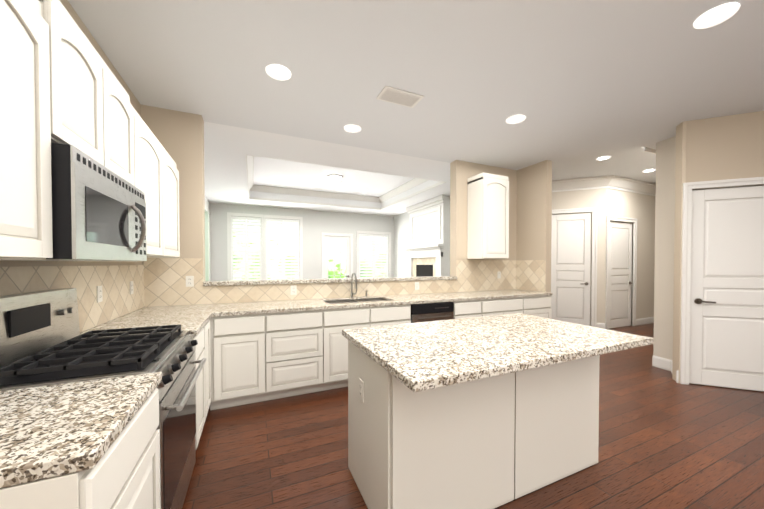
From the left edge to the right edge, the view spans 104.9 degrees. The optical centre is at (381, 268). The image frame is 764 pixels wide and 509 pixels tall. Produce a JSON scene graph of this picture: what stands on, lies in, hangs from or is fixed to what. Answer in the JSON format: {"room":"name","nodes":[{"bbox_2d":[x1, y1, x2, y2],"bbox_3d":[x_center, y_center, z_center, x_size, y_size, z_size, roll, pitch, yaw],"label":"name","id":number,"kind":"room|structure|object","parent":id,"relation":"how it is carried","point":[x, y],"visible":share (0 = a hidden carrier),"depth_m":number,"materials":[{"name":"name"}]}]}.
{"room":"kitchen","nodes":[
{"label":"kitchen","id":0,"kind":"room"},
{"bbox_2d":[204,183,409,280],"bbox_3d":[-0.025,-0.179,4.138,5.600,2.920,0.004,0,1,-24],"label":"wall","id":1,"kind":"structure","parent":0,"point":[316,224],"depth_m":3.73,"materials":[{"name":"white paint"}]},
{"bbox_2d":[227,212,302,279],"bbox_3d":[-3.227,-0.448,8.229,1.950,2.075,0.180,0,1,-24],"label":"window","id":2,"kind":"structure","parent":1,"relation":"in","point":[230,214],"depth_m":8.14,"materials":[{"name":"paint"}]},
{"bbox_2d":[231,216,261,279],"bbox_3d":[-3.687,-0.462,8.008,0.754,1.864,0.043,0,1,-24],"label":"window shutter","id":3,"kind":"object","parent":2,"relation":"attached to","point":[254,252],"visible":0.77,"depth_m":8.00,"materials":[{"name":"white paint"}]},
{"bbox_2d":[266,218,299,279],"bbox_3d":[-2.827,-0.468,8.387,0.914,1.864,0.043,0,1,-24],"label":"window shutter","id":4,"kind":"object","parent":2,"relation":"attached to","point":[283,272],"visible":0.81,"depth_m":8.37,"materials":[{"name":"white paint"}]},
{"bbox_2d":[321,232,352,278],"bbox_3d":[-1.358,0.067,9.005,0.988,2.282,0.019,0,1,-24],"label":"door frame","id":5,"kind":"structure","parent":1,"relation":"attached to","point":[323,234],"depth_m":8.89,"materials":[{"name":"paint"}]},
{"bbox_2d":[325,236,349,277],"bbox_3d":[-1.365,0.112,9.022,0.808,2.192,0.104,0,1,-24],"label":"patio door","id":6,"kind":"structure","parent":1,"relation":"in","point":[340,238],"depth_m":9.06,"materials":[{"name":"paint"}]},
{"bbox_2d":[356,231,390,277],"bbox_3d":[-0.271,-0.307,9.533,1.210,1.755,0.180,0,1,-24],"label":"window","id":7,"kind":"structure","parent":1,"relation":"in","point":[357,245],"depth_m":9.36,"materials":[{"name":"paint"}]},
{"bbox_2d":[359,234,387,277],"bbox_3d":[-0.264,-0.324,9.518,1.034,1.544,0.043,0,1,-24],"label":"window shutter","id":8,"kind":"object","parent":7,"relation":"attached to","point":[366,266],"visible":0.83,"depth_m":9.50,"materials":[{"name":"white paint"}]},
{"bbox_2d":[0,0,763,382],"bbox_3d":[2.634,-0.311,4.239,10.550,3.180,12.550,0,1,-24],"label":"wall","id":9,"kind":"structure","parent":0,"point":[714,148],"depth_m":3.69,"materials":[{"name":"beige paint"}]},
{"bbox_2d":[0,0,52,259],"bbox_3d":[-1.221,-0.471,0.717,0.353,0.895,0.556,0,1,-24],"label":"upper cabinet","id":10,"kind":"object","parent":9,"relation":"attached to","point":[25,186],"visible":1,"depth_m":0.92,"materials":[{"name":"paint"}]},
{"bbox_2d":[0,265,147,332],"bbox_3d":[-1.816,0.197,1.653,0.010,0.419,2.730,0,1,-24],"label":"tile backsplash","id":11,"kind":"structure","parent":9,"relation":"attached to","point":[114,280],"depth_m":1.95,"materials":[{"name":"beige tile"}]},
{"bbox_2d":[97,286,102,302],"bbox_3d":[-1.991,0.182,2.073,0.008,0.114,0.070,0,1,-24],"label":"electrical outlet","id":12,"kind":"object","parent":11,"relation":"attached to","point":[99,294],"visible":1,"depth_m":2.06,"materials":[{"name":"white plastic"}]},
{"bbox_2d":[130,281,133,293],"bbox_3d":[-2.232,0.173,2.622,0.008,0.114,0.070,0,1,-24],"label":"electrical outlet","id":13,"kind":"object","parent":11,"relation":"attached to","point":[131,288],"visible":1,"depth_m":2.61,"materials":[{"name":"white plastic"}]},
{"bbox_2d":[39,0,134,185],"bbox_3d":[-1.496,-0.752,1.337,0.353,0.550,0.804,0,1,-24],"label":"upper cabinet","id":14,"kind":"object","parent":9,"relation":"attached to","point":[91,111],"visible":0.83,"depth_m":1.26,"materials":[{"name":"paint"}]},
{"bbox_2d":[8,143,146,260],"bbox_3d":[-1.442,-0.244,1.369,0.470,0.418,0.794,0,1,-24],"label":"microwave","id":15,"kind":"object","parent":14,"relation":"attached to","point":[98,211],"visible":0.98,"depth_m":1.19,"materials":[{"name":"silver metal"}]},
{"bbox_2d":[134,109,179,257],"bbox_3d":[-1.898,-0.546,2.253,0.353,0.910,1.186,0,1,-24],"label":"upper cabinet","id":16,"kind":"object","parent":9,"relation":"attached to","point":[156,174],"visible":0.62,"depth_m":2.21,"materials":[{"name":"paint"}]},
{"bbox_2d":[208,208,210,280],"bbox_3d":[-4.602,-0.442,7.853,0.180,2.075,1.370,0,1,-24],"label":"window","id":17,"kind":"structure","parent":9,"relation":"in","point":[209,211],"depth_m":7.25,"materials":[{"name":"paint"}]},
{"bbox_2d":[246,158,253,198],"bbox_3d":[-2.558,-1.832,5.719,0.115,0.338,2.940,0,1,-24],"label":"crown molding","id":18,"kind":"structure","parent":9,"relation":"attached to","point":[249,162],"depth_m":5.90,"materials":[{"name":"paint"}]},
{"bbox_2d":[253,185,381,209],"bbox_3d":[-1.621,-1.863,7.824,3.526,0.338,0.115,0,1,-24],"label":"crown molding","id":19,"kind":"structure","parent":9,"relation":"attached to","point":[260,188],"depth_m":7.75,"materials":[{"name":"paint"}]},
{"bbox_2d":[203,276,456,285],"bbox_3d":[-0.422,0.156,3.884,3.321,0.043,0.220,0,1,-24],"label":"bar ledge","id":20,"kind":"object","parent":9,"relation":"on","point":[260,282],"visible":0.94,"depth_m":3.61,"materials":[{"name":"stone"}]},
{"bbox_2d":[144,258,515,306],"bbox_3d":[-0.052,0.128,3.957,5.096,0.489,0.010,0,1,-24],"label":"tile backsplash","id":21,"kind":"structure","parent":9,"relation":"attached to","point":[159,281],"depth_m":3.47,"materials":[{"name":"beige tile"}]},
{"bbox_2d":[186,276,193,286],"bbox_3d":[-2.016,0.137,3.081,0.070,0.114,0.008,0,1,-24],"label":"electrical outlet","id":22,"kind":"object","parent":21,"relation":"attached to","point":[189,281],"visible":1,"depth_m":3.08,"materials":[{"name":"white plastic"}]},
{"bbox_2d":[290,285,296,294],"bbox_3d":[-1.055,0.260,3.506,0.070,0.114,0.008,0,1,-24],"label":"electrical outlet","id":23,"kind":"object","parent":21,"relation":"attached to","point":[293,289],"visible":1,"depth_m":3.50,"materials":[{"name":"white plastic"}]},
{"bbox_2d":[415,282,418,289],"bbox_3d":[0.501,0.250,4.191,0.070,0.114,0.008,0,1,-24],"label":"electrical outlet","id":24,"kind":"object","parent":21,"relation":"attached to","point":[416,285],"visible":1,"depth_m":4.19,"materials":[{"name":"white plastic"}]},
{"bbox_2d":[246,155,445,183],"bbox_3d":[-0.379,-1.821,5.003,3.526,0.338,0.115,0,1,-24],"label":"crown molding","id":25,"kind":"structure","parent":9,"relation":"attached to","point":[247,156],"depth_m":5.13,"materials":[{"name":"paint"}]},
{"bbox_2d":[379,180,440,208],"bbox_3d":[0.565,-1.852,7.094,0.115,0.338,2.940,0,1,-24],"label":"crown molding","id":26,"kind":"structure","parent":9,"relation":"attached to","point":[410,184],"depth_m":7.21,"materials":[{"name":"paint"}]},
{"bbox_2d":[467,173,508,258],"bbox_3d":[1.618,-0.764,4.492,0.500,1.240,0.353,0,1,-24],"label":"upper cabinet","id":27,"kind":"object","parent":9,"relation":"attached to","point":[487,215],"visible":1,"depth_m":4.34,"materials":[{"name":"paint"}]},
{"bbox_2d":[516,260,545,291],"bbox_3d":[2.391,0.117,4.718,0.010,0.489,0.510,0,1,-24],"label":"tile backsplash","id":28,"kind":"structure","parent":9,"relation":"attached to","point":[530,274],"depth_m":4.70,"materials":[{"name":"beige tile"}]},
{"bbox_2d":[551,213,590,325],"bbox_3d":[3.962,0.048,6.199,0.541,2.388,0.541,0,1,-24],"label":"hall door","id":29,"kind":"structure","parent":9,"relation":"in","point":[570,264],"depth_m":6.18,"materials":[{"name":"paint"}]},
{"bbox_2d":[552,207,597,326],"bbox_3d":[3.964,0.003,6.201,0.930,2.495,0.128,0,1,21],"label":"door frame","id":30,"kind":"structure","parent":9,"relation":"attached to","point":[594,210],"depth_m":6.00,"materials":[{"name":"paint"}]},
{"bbox_2d":[552,175,655,195],"bbox_3d":[4.529,-1.732,6.820,4.564,0.210,1.958,0,1,-24],"label":"crown molding","id":31,"kind":"structure","parent":9,"relation":"attached to","point":[625,184],"depth_m":6.05,"materials":[{"name":"paint"}]},
{"bbox_2d":[605,216,636,329],"bbox_3d":[4.994,0.093,6.193,1.050,2.315,0.128,0,1,-24],"label":"door frame","id":32,"kind":"structure","parent":9,"relation":"attached to","point":[634,252],"depth_m":6.20,"materials":[{"name":"paint"}]},
{"bbox_2d":[609,221,632,328],"bbox_3d":[5.009,0.139,6.161,0.852,2.208,0.099,0,1,-24],"label":"hall door","id":33,"kind":"structure","parent":9,"relation":"in","point":[620,275],"depth_m":6.18,"materials":[{"name":"paint"}]},
{"bbox_2d":[636,317,653,325],"bbox_3d":[6.225,1.173,6.701,1.590,0.140,0.015,0,1,-24],"label":"baseboard","id":34,"kind":"structure","parent":9,"relation":"attached to","point":[648,320],"depth_m":6.52,"materials":[{"name":"paint"}]},
{"bbox_2d":[652,359,678,382],"bbox_3d":[3.474,1.221,3.488,0.411,0.140,0.223,0,1,-24],"label":"baseboard","id":35,"kind":"structure","parent":9,"relation":"attached to","point":[662,363],"depth_m":3.70,"materials":[{"name":"paint"}]},
{"bbox_2d":[680,177,763,384],"bbox_3d":[3.823,0.177,3.140,0.996,2.238,0.128,0,1,21],"label":"door frame","id":36,"kind":"structure","parent":9,"relation":"attached to","point":[688,187],"depth_m":3.25,"materials":[{"name":"paint"}]},
{"bbox_2d":[689,185,763,390],"bbox_3d":[3.822,0.214,3.137,0.611,2.148,0.611,0,1,-24],"label":"door","id":37,"kind":"structure","parent":9,"relation":"in","point":[727,298],"depth_m":3.16,"materials":[{"name":"paint"}]},
{"bbox_2d":[68,0,763,215],"bbox_3d":[2.565,-1.860,4.186,10.700,0.440,12.550,0,1,-24],"label":"ceiling","id":38,"kind":"structure","parent":0,"point":[581,86],"depth_m":2.54,"materials":[{"name":"white paint"}]},
{"bbox_2d":[266,64,290,79],"bbox_3d":[-0.850,-1.610,2.417,0.198,0.006,0.198,0,1,-24],"label":"recessed light","id":39,"kind":"object","parent":38,"relation":"in","point":[277,72],"visible":1,"depth_m":2.41,"materials":[{"name":"white"}]},
{"bbox_2d":[327,174,342,181],"bbox_3d":[-1.034,-1.963,6.451,0.340,0.099,0.340,0,1,-24],"label":"flush ceiling light","id":40,"kind":"object","parent":38,"relation":"attached to","point":[334,177],"visible":1,"depth_m":6.35,"materials":[{"name":"silver metal"}]},
{"bbox_2d":[344,124,360,132],"bbox_3d":[-0.342,-1.625,3.422,0.198,0.006,0.198,0,1,-24],"label":"recessed light","id":41,"kind":"object","parent":38,"relation":"in","point":[351,128],"visible":1,"depth_m":3.41,"materials":[{"name":"white"}]},
{"bbox_2d":[376,86,423,107],"bbox_3d":[0.170,-1.611,2.780,0.400,0.015,0.220,0,1,-24],"label":"ceiling vent","id":42,"kind":"object","parent":38,"relation":"in","point":[399,96],"visible":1,"depth_m":2.76,"materials":[{"name":"metal"}]},
{"bbox_2d":[506,115,525,123],"bbox_3d":[1.458,-1.621,3.205,0.198,0.006,0.198,0,1,-24],"label":"recessed light","id":43,"kind":"object","parent":38,"relation":"in","point":[515,119],"visible":1,"depth_m":3.20,"materials":[{"name":"white"}]},
{"bbox_2d":[596,156,610,160],"bbox_3d":[3.638,-1.806,4.828,0.198,0.006,0.198,0,1,-24],"label":"recessed light","id":44,"kind":"object","parent":38,"relation":"in","point":[603,158],"visible":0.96,"depth_m":4.83,"materials":[{"name":"white"}]},
{"bbox_2d":[642,147,655,153],"bbox_3d":[5.505,-1.704,4.909,4.320,0.210,0.155,0,1,-24],"label":"crown molding","id":45,"kind":"structure","parent":38,"relation":"attached to","point":[646,149],"depth_m":4.01,"materials":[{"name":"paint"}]},
{"bbox_2d":[642,169,655,172],"bbox_3d":[4.981,-1.815,5.474,0.198,0.006,0.198,0,1,-24],"label":"recessed light","id":46,"kind":"object","parent":38,"relation":"in","point":[649,170],"visible":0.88,"depth_m":5.45,"materials":[{"name":"white"}]},
{"bbox_2d":[693,2,739,28],"bbox_3d":[2.123,-1.601,1.869,0.198,0.006,0.198,0,1,-24],"label":"recessed light","id":47,"kind":"object","parent":38,"relation":"in","point":[716,15],"visible":1,"depth_m":1.86,"materials":[{"name":"white"}]},
{"bbox_2d":[182,323,763,508],"bbox_3d":[2.565,1.340,4.234,10.700,0.120,12.550,0,1,-24],"label":"floor","id":48,"kind":"structure","parent":0,"point":[666,441],"depth_m":2.09,"materials":[{"name":"brown wood"}]},
{"bbox_2d":[0,388,160,508],"bbox_3d":[-1.081,0.896,0.800,0.656,0.870,0.557,0,1,-24],"label":"base cabinet","id":49,"kind":"object","parent":48,"relation":"on","point":[124,473],"visible":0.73,"depth_m":0.81,"materials":[{"name":"paint"}]},
{"bbox_2d":[0,372,161,487],"bbox_3d":[-1.077,0.440,0.794,0.664,0.038,0.557,0,1,-24],"label":"countertop","id":50,"kind":"structure","parent":49,"relation":"on","point":[48,431],"depth_m":0.80,"materials":[{"name":"stone"}]},
{"bbox_2d":[0,288,205,508],"bbox_3d":[-1.317,0.719,1.438,0.708,1.205,0.794,0,1,-24],"label":"range","id":51,"kind":"object","parent":48,"relation":"on","point":[43,342],"visible":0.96,"depth_m":1.34,"materials":[{"name":"silver metal"}]},
{"bbox_2d":[190,320,210,449],"bbox_3d":[-1.672,0.876,2.142,0.656,0.870,0.765,0,1,-24],"label":"base cabinet","id":52,"kind":"object","parent":48,"relation":"on","point":[203,381],"visible":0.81,"depth_m":2.19,"materials":[{"name":"paint"}]},
{"bbox_2d":[80,309,215,335],"bbox_3d":[-1.661,0.420,2.126,0.668,0.038,0.737,0,1,-24],"label":"countertop","id":53,"kind":"structure","parent":52,"relation":"on","point":[193,322],"depth_m":2.24,"materials":[{"name":"stone"}]},
{"bbox_2d":[209,304,410,409],"bbox_3d":[-0.728,0.858,3.315,2.054,0.870,0.656,0,1,-24],"label":"base cabinet","id":54,"kind":"object","parent":48,"relation":"on","point":[254,358],"visible":0.79,"depth_m":2.86,"materials":[{"name":"paint"}]},
{"bbox_2d":[121,289,552,316],"bbox_3d":[0.081,0.397,3.658,5.092,0.038,0.666,0,1,-24],"label":"countertop","id":55,"kind":"structure","parent":54,"relation":"on","point":[264,307],"depth_m":3.20,"materials":[{"name":"stone"}]},
{"bbox_2d":[324,298,392,303],"bbox_3d":[-0.281,0.404,3.512,0.796,0.024,0.406,0,1,-24],"label":"sink","id":56,"kind":"object","parent":55,"relation":"in","point":[354,300],"visible":0.48,"depth_m":3.62,"materials":[{"name":"silver metal"}]},
{"bbox_2d":[350,273,368,297],"bbox_3d":[-0.267,0.215,3.709,0.241,0.324,0.212,0,1,-24],"label":"faucet","id":57,"kind":"object","parent":55,"relation":"on","point":[356,288],"visible":1,"depth_m":3.73,"materials":[{"name":"silver metal"}]},
{"bbox_2d":[402,195,449,276],"bbox_3d":[1.011,-0.227,7.487,0.700,2.916,1.900,0,1,-24],"label":"fireplace","id":58,"kind":"object","parent":48,"relation":"on","point":[428,251],"visible":0.69,"depth_m":7.25,"materials":[{"name":"paint"}]},
{"bbox_2d":[411,302,453,322],"bbox_3d":[0.516,0.854,3.793,0.592,0.865,0.611,0,1,-24],"label":"dishwasher","id":59,"kind":"object","parent":48,"relation":"on","point":[425,312],"visible":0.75,"depth_m":3.53,"materials":[{"name":"black metal"}]},
{"bbox_2d":[348,340,598,508],"bbox_3d":[0.620,0.878,1.964,1.569,0.870,0.662,0,1,-24],"label":"kitchen island","id":60,"kind":"object","parent":48,"relation":"on","point":[493,442],"visible":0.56,"depth_m":1.59,"materials":[{"name":"paint"}]},
{"bbox_2d":[359,378,363,402],"bbox_3d":[-0.119,0.698,1.681,0.008,0.114,0.070,0,1,-24],"label":"outlet","id":61,"kind":"object","parent":60,"relation":"attached to","point":[361,389],"visible":1,"depth_m":1.67,"materials":[{"name":"white plastic"}]},
{"bbox_2d":[342,313,652,391],"bbox_3d":[0.662,0.424,1.830,1.610,0.038,0.950,0,1,-24],"label":"island countertop","id":62,"kind":"structure","parent":60,"relation":"on","point":[419,356],"depth_m":1.58,"materials":[{"name":"stone"}]},
{"bbox_2d":[453,295,551,318],"bbox_3d":[1.589,0.843,4.335,1.792,0.870,0.656,0,1,-24],"label":"base cabinet","id":63,"kind":"object","parent":48,"relation":"on","point":[539,306],"visible":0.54,"depth_m":4.01,"materials":[{"name":"paint"}]},
{"label":"outside","id":64,"kind":"structure","parent":0,"visible":0},
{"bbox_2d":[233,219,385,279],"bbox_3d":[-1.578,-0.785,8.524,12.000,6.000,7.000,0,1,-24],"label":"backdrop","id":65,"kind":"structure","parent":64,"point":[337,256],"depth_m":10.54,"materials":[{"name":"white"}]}
]}

